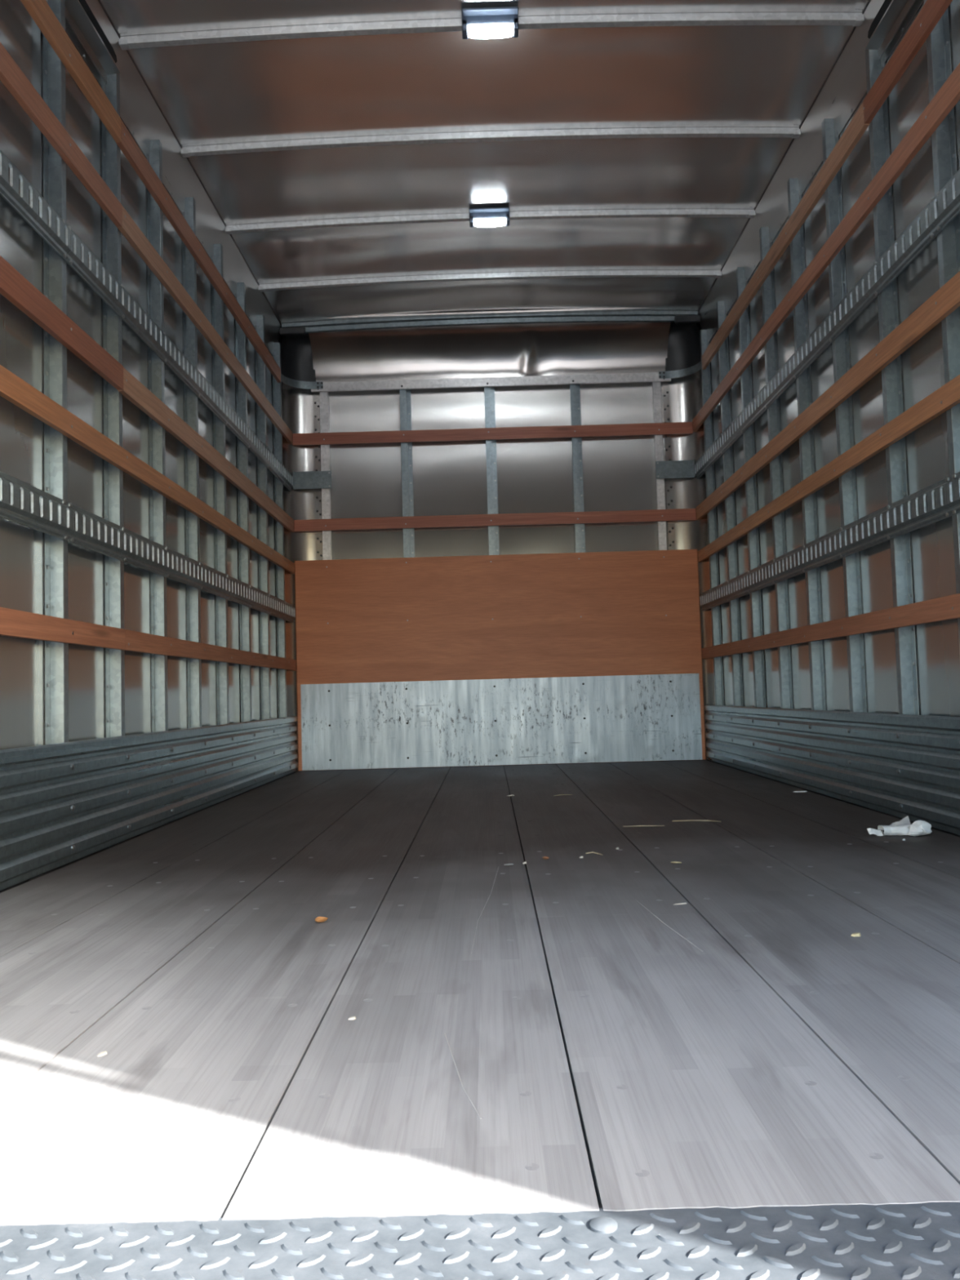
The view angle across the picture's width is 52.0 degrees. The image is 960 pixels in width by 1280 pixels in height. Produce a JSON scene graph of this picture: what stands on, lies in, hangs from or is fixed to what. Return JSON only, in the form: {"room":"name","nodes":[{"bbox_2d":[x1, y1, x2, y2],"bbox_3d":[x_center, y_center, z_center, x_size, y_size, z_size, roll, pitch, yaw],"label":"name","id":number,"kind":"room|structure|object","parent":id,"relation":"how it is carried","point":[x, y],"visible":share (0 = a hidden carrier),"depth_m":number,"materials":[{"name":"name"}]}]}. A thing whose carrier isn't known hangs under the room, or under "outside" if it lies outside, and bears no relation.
{"room":"cargo space","nodes":[
{"label":"cargo space","id":0,"kind":"room"},
{"bbox_2d":[0,0,287,893],"bbox_3d":[-1.201,-0.606,3.025,0.048,2.950,5.826,-2,-3,0],"label":"wall","id":1,"kind":"structure","parent":0,"point":[22,562],"depth_m":2.98,"materials":[{"name":"metal"}]},
{"bbox_2d":[0,471,71,540],"bbox_3d":[-1.132,-0.393,1.420,0.018,0.111,2.534,-2,-3,0],"label":"track","id":2,"kind":"object","parent":1,"relation":"attached to","point":[12,512],"visible":1,"depth_m":2.47,"materials":[{"name":"metal"}]},
{"bbox_2d":[42,0,68,744],"bbox_3d":[-1.159,-0.636,2.689,0.065,2.465,0.025,1,-4,-37],"label":"wall post","id":3,"kind":"object","parent":1,"relation":"attached to","point":[55,281],"visible":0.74,"depth_m":2.69,"materials":[{"name":"metal"}]},
{"bbox_2d":[0,150,70,260],"bbox_3d":[-1.154,-1.173,1.463,0.018,0.111,2.534,-2,-3,0],"label":"track","id":4,"kind":"object","parent":3,"relation":"attached to","point":[60,242],"visible":1,"depth_m":2.51,"materials":[{"name":"metal"}]},
{"bbox_2d":[65,0,120,84],"bbox_3d":[-1.185,-1.901,1.694,0.046,0.087,2.915,-2,-3,0],"label":"door track","id":5,"kind":"object","parent":1,"relation":"attached to","point":[81,19],"visible":1,"depth_m":2.98,"materials":[{"name":"metal"}]},
{"bbox_2d":[101,73,124,737],"bbox_3d":[-1.156,-0.614,3.103,0.065,2.465,0.025,1,-4,-37],"label":"wall post","id":6,"kind":"object","parent":1,"relation":"attached to","point":[111,153],"visible":0.73,"depth_m":3.10,"materials":[{"name":"metal"}]},
{"bbox_2d":[0,364,294,573],"bbox_3d":[-1.126,-0.575,2.992,0.019,0.066,5.653,-2,-3,0],"label":"wall slat","id":7,"kind":"object","parent":6,"relation":"attached to","point":[13,388],"visible":1,"depth_m":3.04,"materials":[{"name":"wood"}]},
{"bbox_2d":[146,139,168,732],"bbox_3d":[-1.153,-0.591,3.517,0.065,2.465,0.025,1,-4,-37],"label":"wall post","id":8,"kind":"object","parent":1,"relation":"attached to","point":[159,697],"visible":0.69,"depth_m":3.52,"materials":[{"name":"metal"}]},
{"bbox_2d":[46,0,281,355],"bbox_3d":[-1.192,-1.870,2.958,0.042,0.195,5.556,-2,-3,0],"label":"upper side panel","id":9,"kind":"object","parent":1,"relation":"attached to","point":[141,115],"depth_m":3.83,"materials":[{"name":"metal"}]},
{"bbox_2d":[66,502,295,622],"bbox_3d":[-1.109,-0.238,4.242,0.018,0.111,3.115,-2,-3,0],"label":"track","id":10,"kind":"object","parent":1,"relation":"attached to","point":[137,550],"visible":1,"depth_m":3.46,"materials":[{"name":"metal"}]},
{"bbox_2d":[182,196,201,728],"bbox_3d":[-1.149,-0.569,3.931,0.065,2.465,0.025,1,-4,-37],"label":"wall post","id":11,"kind":"object","parent":1,"relation":"attached to","point":[191,467],"visible":0.72,"depth_m":3.93,"materials":[{"name":"metal"}]},
{"bbox_2d":[210,243,229,724],"bbox_3d":[-1.146,-0.546,4.345,0.065,2.465,0.025,1,-4,-37],"label":"wall post","id":12,"kind":"object","parent":1,"relation":"attached to","point":[217,304],"visible":0.73,"depth_m":4.35,"materials":[{"name":"metal"}]},
{"bbox_2d":[115,120,280,382],"bbox_3d":[-1.145,-1.561,4.359,0.019,0.079,2.424,-2,-3,0],"label":"wall slat","id":13,"kind":"object","parent":12,"relation":"attached to","point":[128,146],"visible":1,"depth_m":3.87,"materials":[{"name":"wood"}]},
{"bbox_2d":[116,205,292,444],"bbox_3d":[-1.136,-1.274,4.495,0.019,0.072,2.727,-2,-3,0],"label":"wall slat","id":14,"kind":"object","parent":12,"relation":"attached to","point":[130,229],"visible":1,"depth_m":3.91,"materials":[{"name":"wood"}]},
{"bbox_2d":[118,367,293,532],"bbox_3d":[-1.121,-0.750,4.466,0.019,0.079,2.727,-2,-3,0],"label":"wall slat","id":15,"kind":"object","parent":12,"relation":"attached to","point":[134,390],"visible":1,"depth_m":3.87,"materials":[{"name":"wood"}]},
{"bbox_2d":[123,629,296,671],"bbox_3d":[-1.098,0.074,4.421,0.019,0.064,2.727,-2,-3,0],"label":"wall slat","id":16,"kind":"object","parent":12,"relation":"attached to","point":[137,642],"visible":1,"depth_m":3.83,"materials":[{"name":"wood"}]},
{"bbox_2d":[235,282,252,722],"bbox_3d":[-1.143,-0.523,4.759,0.065,2.465,0.025,1,-4,-37],"label":"wall post","id":17,"kind":"object","parent":1,"relation":"attached to","point":[240,336],"visible":0.74,"depth_m":4.76,"materials":[{"name":"metal"}]},
{"bbox_2d":[64,223,293,491],"bbox_3d":[-1.131,-1.018,4.285,0.018,0.111,3.115,-2,-3,0],"label":"track","id":18,"kind":"object","parent":17,"relation":"attached to","point":[145,328],"visible":1,"depth_m":3.51,"materials":[{"name":"metal"}]},
{"bbox_2d":[292,471,331,488],"bbox_3d":[-0.994,-0.950,5.830,0.224,0.104,0.028,-2,-3,0],"label":"bracket","id":19,"kind":"object","parent":18,"relation":"attached to","point":[309,479],"visible":1,"depth_m":5.84,"materials":[{"name":"metal"}]},
{"bbox_2d":[254,315,271,719],"bbox_3d":[-1.139,-0.501,5.173,0.065,2.465,0.025,1,-4,-37],"label":"wall post","id":20,"kind":"object","parent":1,"relation":"attached to","point":[265,700],"visible":0.71,"depth_m":5.17,"materials":[{"name":"metal"}]},
{"bbox_2d":[271,342,287,717],"bbox_3d":[-1.136,-0.478,5.587,0.065,2.465,0.025,1,-4,-37],"label":"wall post","id":21,"kind":"object","parent":1,"relation":"attached to","point":[277,387],"visible":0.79,"depth_m":5.59,"materials":[{"name":"metal"}]},
{"bbox_2d":[279,326,315,382],"bbox_3d":[-1.087,-1.676,5.767,0.188,0.269,0.316,-2,-3,0],"label":"guard","id":22,"kind":"object","parent":1,"relation":"attached to","point":[296,357],"visible":0.89,"depth_m":5.87,"materials":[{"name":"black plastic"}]},
{"bbox_2d":[0,760,959,1225],"bbox_3d":[0.109,0.645,3.313,2.546,0.091,5.045,-2,-3,0],"label":"floor","id":23,"kind":"structure","parent":0,"point":[559,1033],"depth_m":1.33,"materials":[{"name":"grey wood"}]},
{"bbox_2d":[97,1050,106,1056],"bbox_3d":[-0.454,0.497,1.183,0.012,0.003,0.009,0,-3,-24],"label":"chip","id":24,"kind":"object","parent":23,"relation":"on","point":[103,1053],"visible":1,"depth_m":1.18,"materials":[{"name":"white"}]},
{"bbox_2d":[0,715,297,890],"bbox_3d":[-1.095,0.451,2.923,0.022,0.321,5.668,-2,-3,0],"label":"panel","id":25,"kind":"object","parent":23,"relation":"on","point":[61,804],"visible":1,"depth_m":2.96,"materials":[{"name":"metal"}]},
{"bbox_2d":[315,916,328,922],"bbox_3d":[-0.297,0.524,1.845,0.022,0.009,0.020,-2,-3,0],"label":"dry leaf","id":26,"kind":"object","parent":23,"relation":"on","point":[319,919],"visible":1,"depth_m":1.84,"materials":[{"name":"orange plant"}]},
{"bbox_2d":[348,1016,356,1019],"bbox_3d":[-0.167,0.495,1.289,0.010,0.003,0.008,-2,-3,0],"label":"chip","id":27,"kind":"object","parent":23,"relation":"on","point":[352,1017],"visible":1,"depth_m":1.29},
{"bbox_2d":[294,549,705,770],"bbox_3d":[0.111,0.115,5.785,2.374,1.234,0.019,-2,-3,0],"label":"plywood sheet","id":28,"kind":"object","parent":23,"relation":"on","point":[622,612],"visible":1,"depth_m":5.79,"materials":[{"name":"wood"}]},
{"bbox_2d":[300,673,702,770],"bbox_3d":[0.122,0.478,5.752,2.334,0.502,0.006,-2,-3,0],"label":"plate","id":29,"kind":"object","parent":28,"relation":"attached to","point":[651,717],"visible":1,"depth_m":5.75,"materials":[{"name":"silver metal"}]},
{"bbox_2d":[569,384,585,552],"bbox_3d":[0.600,-0.407,5.833,0.060,2.253,0.027,-2,-3,0],"label":"post","id":30,"kind":"object","parent":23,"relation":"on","point":[575,391],"visible":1,"depth_m":5.86,"materials":[{"name":"metal"}]},
{"bbox_2d":[622,825,664,826],"bbox_3d":[0.503,0.571,3.024,0.125,0.003,0.003,-2,-3,5],"label":"straw","id":31,"kind":"object","parent":23,"relation":"on","point":[634,825],"visible":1,"depth_m":3.02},
{"bbox_2d":[652,382,666,550],"bbox_3d":[1.088,-0.421,5.830,0.047,2.253,0.027,-2,-3,0],"label":"post","id":32,"kind":"object","parent":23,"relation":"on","point":[656,392],"visible":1,"depth_m":5.85,"materials":[{"name":"metal"}]},
{"bbox_2d":[672,819,720,822],"bbox_3d":[0.684,0.570,3.107,0.150,0.005,0.015,-3,-3,18],"label":"straw","id":33,"kind":"object","parent":23,"relation":"on","point":[690,820],"visible":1,"depth_m":3.11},
{"bbox_2d":[704,704,959,835],"bbox_3d":[1.295,0.383,2.907,0.022,0.321,5.668,-2,-3,0],"label":"panel","id":34,"kind":"object","parent":23,"relation":"on","point":[902,766],"visible":1,"depth_m":3.40,"materials":[{"name":"metal"}]},
{"bbox_2d":[850,932,861,936],"bbox_3d":[0.627,0.491,1.642,0.017,0.005,0.011,-2,-3,0],"label":"chip","id":35,"kind":"object","parent":23,"relation":"on","point":[857,934],"visible":1,"depth_m":1.64,"materials":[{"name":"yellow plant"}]},
{"bbox_2d":[869,817,933,835],"bbox_3d":[1.151,0.516,2.713,0.164,0.042,0.097,-2,-3,0],"label":"crumpled paper","id":36,"kind":"object","parent":23,"relation":"on","point":[901,827],"visible":1,"depth_m":2.69,"materials":[{"name":"white paper"}]},
{"bbox_2d":[0,1201,959,1279],"bbox_3d":[0.087,0.559,0.393,2.524,0.243,0.807,-2,-3,0],"label":"plate","id":37,"kind":"object","parent":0,"point":[914,1241],"visible":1,"depth_m":0.75,"materials":[{"name":"silver metal"}]},
{"bbox_2d":[97,0,871,325],"bbox_3d":[0.031,-2.058,3.083,2.548,0.114,5.804,-2,-3,0],"label":"ceiling","id":38,"kind":"structure","parent":0,"point":[707,76],"depth_m":3.81,"materials":[{"name":"metal"}]},
{"bbox_2d":[281,311,697,333],"bbox_3d":[0.054,-1.844,5.698,2.400,0.075,0.058,-2,-3,0],"label":"bow","id":39,"kind":"object","parent":38,"relation":"attached to","point":[626,316],"visible":0.94,"depth_m":5.68,"materials":[{"name":"grey metal"}]},
{"bbox_2d":[257,270,721,292],"bbox_3d":[0.050,-1.886,5.141,2.414,0.053,0.028,-2,-3,0],"label":"bow","id":40,"kind":"object","parent":38,"relation":"attached to","point":[599,273],"visible":1,"depth_m":5.13,"materials":[{"name":"silver metal"}]},
{"bbox_2d":[225,208,755,234],"bbox_3d":[0.044,-1.922,4.495,2.414,0.053,0.028,-2,-3,0],"label":"bow","id":41,"kind":"object","parent":38,"relation":"attached to","point":[633,213],"visible":0.98,"depth_m":4.49,"materials":[{"name":"silver metal"}]},
{"bbox_2d":[469,207,510,226],"bbox_3d":[0.043,-1.914,4.462,0.182,0.057,0.078,-2,-3,0],"label":"ceiling lamp","id":42,"kind":"object","parent":41,"relation":"attached to","point":[487,216],"visible":1,"depth_m":4.45,"materials":[{"name":"white plastic"}]},
{"bbox_2d":[181,127,800,157],"bbox_3d":[0.039,-1.957,3.849,2.414,0.053,0.028,-2,-3,0],"label":"bow","id":43,"kind":"object","parent":38,"relation":"attached to","point":[657,132],"visible":1,"depth_m":3.84,"materials":[{"name":"silver metal"}]},
{"bbox_2d":[119,12,864,49],"bbox_3d":[0.034,-1.992,3.202,2.414,0.053,0.028,-2,-3,0],"label":"bow","id":44,"kind":"object","parent":38,"relation":"attached to","point":[854,19],"visible":0.94,"depth_m":3.20,"materials":[{"name":"silver metal"}]},
{"bbox_2d":[461,6,518,39],"bbox_3d":[0.033,-1.985,3.170,0.182,0.057,0.078,-2,-3,0],"label":"ceiling lamp","id":45,"kind":"object","parent":44,"relation":"attached to","point":[482,23],"visible":1,"depth_m":3.16,"materials":[{"name":"white plastic"}]},
{"bbox_2d":[484,386,499,555],"bbox_3d":[0.087,-0.392,5.836,0.062,2.253,0.027,-2,-3,0],"label":"post","id":46,"kind":"object","parent":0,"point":[489,393],"visible":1,"depth_m":5.87,"materials":[{"name":"metal"}]},
{"bbox_2d":[311,372,671,392],"bbox_3d":[0.064,-1.538,5.884,2.144,0.052,0.051,-2,-3,0],"label":"channel","id":47,"kind":"object","parent":46,"relation":"attached to","point":[646,376],"visible":1,"depth_m":5.86,"materials":[{"name":"metal"}]},
{"bbox_2d":[280,373,323,389],"bbox_3d":[-1.062,-1.518,5.808,0.273,0.044,0.067,1,-4,-37],"label":"rail","id":48,"kind":"object","parent":47,"relation":"attached to","point":[293,383],"visible":1,"depth_m":5.85,"materials":[{"name":"grey metal"}]},
{"bbox_2d":[658,360,701,378],"bbox_3d":[1.189,-1.582,5.793,0.273,0.044,0.067,-4,-4,38],"label":"rail","id":49,"kind":"object","parent":47,"relation":"attached to","point":[686,371],"visible":1,"depth_m":5.83,"materials":[{"name":"grey metal"}]},
{"bbox_2d":[292,422,692,445],"bbox_3d":[0.073,-1.227,5.858,2.376,0.070,0.019,-2,-3,0],"label":"bulkhead slat","id":50,"kind":"object","parent":46,"relation":"attached to","point":[673,428],"visible":1,"depth_m":5.85,"materials":[{"name":"wood"}]},
{"bbox_2d":[313,381,681,770],"bbox_3d":[0.096,-0.404,5.869,2.150,2.345,0.026,-2,-3,0],"label":"wall","id":51,"kind":"structure","parent":0,"point":[535,475],"depth_m":5.89,"materials":[{"name":"metal"}]},
{"bbox_2d":[281,382,323,771],"bbox_3d":[-1.062,-0.400,5.801,0.284,2.335,0.074,1,-4,-37],"label":"post","id":52,"kind":"object","parent":51,"relation":"attached to","point":[300,407],"visible":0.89,"depth_m":5.86,"materials":[{"name":"metal"}]},
{"bbox_2d":[320,391,332,559],"bbox_3d":[-0.904,-0.364,5.843,0.049,2.253,0.027,-2,-3,0],"label":"post","id":53,"kind":"object","parent":51,"relation":"attached to","point":[324,396],"visible":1,"depth_m":5.87,"materials":[{"name":"metal"}]},
{"bbox_2d":[400,389,414,557],"bbox_3d":[-0.417,-0.378,5.839,0.064,2.253,0.027,-2,-3,0],"label":"post","id":54,"kind":"object","parent":51,"relation":"attached to","point":[405,395],"visible":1,"depth_m":5.87,"materials":[{"name":"metal"}]},
{"bbox_2d":[308,307,670,382],"bbox_3d":[0.059,-1.722,5.789,2.124,0.305,0.313,-2,-3,0],"label":"upper front panel","id":55,"kind":"object","parent":51,"relation":"attached to","point":[526,349],"visible":0.9,"depth_m":5.87,"materials":[{"name":"metal"}]},
{"bbox_2d":[293,508,696,531],"bbox_3d":[0.087,-0.710,5.830,2.376,0.071,0.019,-2,-3,0],"label":"bulkhead slat","id":56,"kind":"object","parent":51,"relation":"attached to","point":[679,514],"visible":1,"depth_m":5.82,"materials":[{"name":"wood"}]},
{"bbox_2d":[662,368,715,759],"bbox_3d":[1.253,-0.466,5.786,0.284,2.335,0.074,-4,-4,38],"label":"post","id":57,"kind":"object","parent":51,"relation":"attached to","point":[682,399],"visible":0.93,"depth_m":5.84,"materials":[{"name":"metal"}]},
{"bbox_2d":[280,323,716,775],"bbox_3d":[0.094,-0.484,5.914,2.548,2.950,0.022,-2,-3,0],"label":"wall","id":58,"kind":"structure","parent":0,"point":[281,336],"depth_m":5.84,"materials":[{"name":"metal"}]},
{"bbox_2d":[698,0,959,837],"bbox_3d":[1.342,-0.678,3.008,0.048,2.950,5.826,-2,-3,0],"label":"wall","id":59,"kind":"structure","parent":0,"point":[922,371],"depth_m":3.37,"materials":[{"name":"metal"}]},
{"bbox_2d":[665,315,701,371],"bbox_3d":[1.204,-1.741,5.752,0.188,0.269,0.316,-2,-3,0],"label":"guard","id":60,"kind":"object","parent":59,"relation":"attached to","point":[684,340],"visible":0.91,"depth_m":5.85,"materials":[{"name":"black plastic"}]},
{"bbox_2d":[699,329,724,705],"bbox_3d":[1.319,-0.547,5.570,0.065,2.465,0.025,-4,-4,38],"label":"wall post","id":61,"kind":"object","parent":59,"relation":"attached to","point":[705,374],"visible":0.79,"depth_m":5.57,"materials":[{"name":"metal"}]},
{"bbox_2d":[716,300,743,706],"bbox_3d":[1.315,-0.570,5.157,0.065,2.465,0.025,-4,-4,38],"label":"wall post","id":62,"kind":"object","parent":59,"relation":"attached to","point":[723,353],"visible":0.73,"depth_m":5.16,"materials":[{"name":"metal"}]},
{"bbox_2d":[736,266,766,707],"bbox_3d":[1.312,-0.593,4.743,0.065,2.465,0.025,-4,-4,38],"label":"wall post","id":63,"kind":"object","parent":59,"relation":"attached to","point":[759,684],"visible":0.71,"depth_m":4.74,"materials":[{"name":"metal"}]},
{"bbox_2d":[759,226,793,708],"bbox_3d":[1.308,-0.615,4.329,0.065,2.465,0.025,-4,-4,38],"label":"wall post","id":64,"kind":"object","parent":59,"relation":"attached to","point":[767,287],"visible":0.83,"depth_m":4.33,"materials":[{"name":"metal"}]},
{"bbox_2d":[786,177,826,710],"bbox_3d":[1.305,-0.638,3.915,0.065,2.465,0.025,-4,-4,38],"label":"wall post","id":65,"kind":"object","parent":59,"relation":"attached to","point":[816,662],"visible":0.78,"depth_m":3.92,"materials":[{"name":"metal"}]},
{"bbox_2d":[702,102,869,369],"bbox_3d":[1.250,-1.627,4.358,0.019,0.078,2.394,-2,-3,0],"label":"wall slat","id":66,"kind":"object","parent":65,"relation":"attached to","point":[855,129],"visible":1,"depth_m":3.88,"materials":[{"name":"wood"}]},
{"bbox_2d":[697,0,924,342],"bbox_3d":[1.261,-1.940,2.942,0.042,0.195,5.556,-2,-3,0],"label":"upper side panel","id":67,"kind":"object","parent":59,"relation":"attached to","point":[846,86],"depth_m":3.84,"materials":[{"name":"metal"}]},
{"bbox_2d":[694,195,938,479],"bbox_3d":[1.266,-1.086,4.269,0.018,0.111,3.115,-2,-3,0],"label":"track","id":68,"kind":"object","parent":59,"relation":"attached to","point":[823,336],"visible":1,"depth_m":3.49,"materials":[{"name":"metal"}]},
{"bbox_2d":[655,458,695,478],"bbox_3d":[1.154,-1.011,5.816,0.224,0.104,0.028,-2,-3,0],"label":"bracket","id":69,"kind":"object","parent":68,"relation":"attached to","point":[669,468],"visible":1,"depth_m":5.83,"materials":[{"name":"metal"}]},
{"bbox_2d":[699,475,952,611],"bbox_3d":[1.288,-0.306,4.226,0.018,0.111,3.115,-2,-3,0],"label":"track","id":70,"kind":"object","parent":59,"relation":"attached to","point":[806,557],"visible":1,"depth_m":3.46,"materials":[{"name":"metal"}]},
{"bbox_2d":[696,271,959,519],"bbox_3d":[1.262,-0.899,2.990,0.019,0.079,5.653,-2,-3,0],"label":"wall slat","id":71,"kind":"object","parent":59,"relation":"attached to","point":[946,300],"visible":1,"depth_m":3.32,"materials":[{"name":"wood"}]},
{"bbox_2d":[697,374,959,562],"bbox_3d":[1.269,-0.643,2.976,0.019,0.065,5.653,-2,-3,0],"label":"wall slat","id":72,"kind":"object","parent":59,"relation":"attached to","point":[948,396],"visible":1,"depth_m":3.33,"materials":[{"name":"wood"}]},
{"bbox_2d":[702,593,959,658],"bbox_3d":[1.285,-0.075,2.945,0.019,0.066,5.653,-2,-3,0],"label":"wall slat","id":73,"kind":"object","parent":59,"relation":"attached to","point":[948,607],"visible":1,"depth_m":3.37,"materials":[{"name":"wood"}]},
{"bbox_2d":[821,118,866,712],"bbox_3d":[1.302,-0.661,3.501,0.065,2.465,0.025,-4,-4,38],"label":"wall post","id":74,"kind":"object","parent":59,"relation":"attached to","point":[833,202],"visible":0.73,"depth_m":3.50,"materials":[{"name":"metal"}]},
{"bbox_2d":[864,0,915,59],"bbox_3d":[1.236,-1.969,1.678,0.046,0.087,2.915,-2,-3,0],"label":"door track","id":75,"kind":"object","parent":59,"relation":"attached to","point":[891,14],"visible":1,"depth_m":3.02,"materials":[{"name":"metal"}]},
{"bbox_2d":[865,48,919,715],"bbox_3d":[1.298,-0.683,3.087,0.065,2.465,0.025,-4,-4,38],"label":"wall post","id":76,"kind":"object","parent":59,"relation":"attached to","point":[879,141],"visible":0.72,"depth_m":3.09,"materials":[{"name":"metal"}]},
{"bbox_2d":[692,62,959,431],"bbox_3d":[1.247,-1.423,3.019,0.019,0.072,5.653,-2,-3,0],"label":"wall slat","id":77,"kind":"object","parent":76,"relation":"attached to","point":[947,97],"visible":1,"depth_m":3.29,"materials":[{"name":"wood"}]},
{"bbox_2d":[862,0,952,124],"bbox_3d":[1.228,-1.775,1.687,0.019,0.078,2.955,-2,-3,0],"label":"wall slat","id":78,"kind":"object","parent":59,"relation":"attached to","point":[932,11],"visible":1,"depth_m":2.86,"materials":[{"name":"wood"}]},
{"bbox_2d":[924,0,959,653],"bbox_3d":[1.295,-0.706,2.673,0.065,2.465,0.025,-4,-4,38],"label":"wall post","id":79,"kind":"object","parent":59,"relation":"attached to","point":[938,42],"visible":0.61,"depth_m":2.69,"materials":[{"name":"metal"}]},
{"bbox_2d":[931,168,959,233],"bbox_3d":[1.243,-1.240,1.447,0.018,0.111,2.534,-2,-3,0],"label":"track","id":80,"kind":"object","parent":79,"relation":"attached to","point":[946,215],"visible":1,"depth_m":2.64,"materials":[{"name":"metal"}]},
{"bbox_2d":[946,471,959,515],"bbox_3d":[1.265,-0.461,1.404,0.018,0.111,2.534,-2,-3,0],"label":"track","id":81,"kind":"object","parent":59,"relation":"attached to","point":[954,504],"visible":1,"depth_m":2.64,"materials":[{"name":"metal"}]},
{"bbox_3d":[-1.169,-0.704,1.448,0.039,2.465,0.058,-2,-3,0],"label":"wall post","id":82,"kind":"object","parent":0,"visible":0},
{"bbox_2d":[0,42,122,226],"bbox_3d":[-1.159,-1.430,1.672,0.019,0.073,2.924,-2,-3,0],"label":"wall slat","id":83,"kind":"object","parent":82,"relation":"attached to","point":[11,76],"visible":1,"depth_m":2.66,"materials":[{"name":"wood"}]},
{"bbox_2d":[0,255,123,390],"bbox_3d":[-1.144,-0.906,1.643,0.019,0.078,2.924,-2,-3,0],"label":"wall slat","id":84,"kind":"object","parent":82,"relation":"attached to","point":[14,286],"visible":1,"depth_m":2.63,"materials":[{"name":"wood"}]},
{"bbox_2d":[0,607,125,649],"bbox_3d":[-1.121,-0.082,1.598,0.019,0.064,2.924,-2,-3,0],"label":"wall slat","id":85,"kind":"object","parent":82,"relation":"attached to","point":[13,623],"visible":1,"depth_m":2.58,"materials":[{"name":"wood"}]},
{"bbox_2d":[20,0,121,142],"bbox_3d":[-1.167,-1.708,1.688,0.019,0.078,2.924,-2,-3,0],"label":"wall slat","id":86,"kind":"object","parent":82,"relation":"attached to","point":[39,11],"visible":1,"depth_m":2.79,"materials":[{"name":"wood"}]}
]}

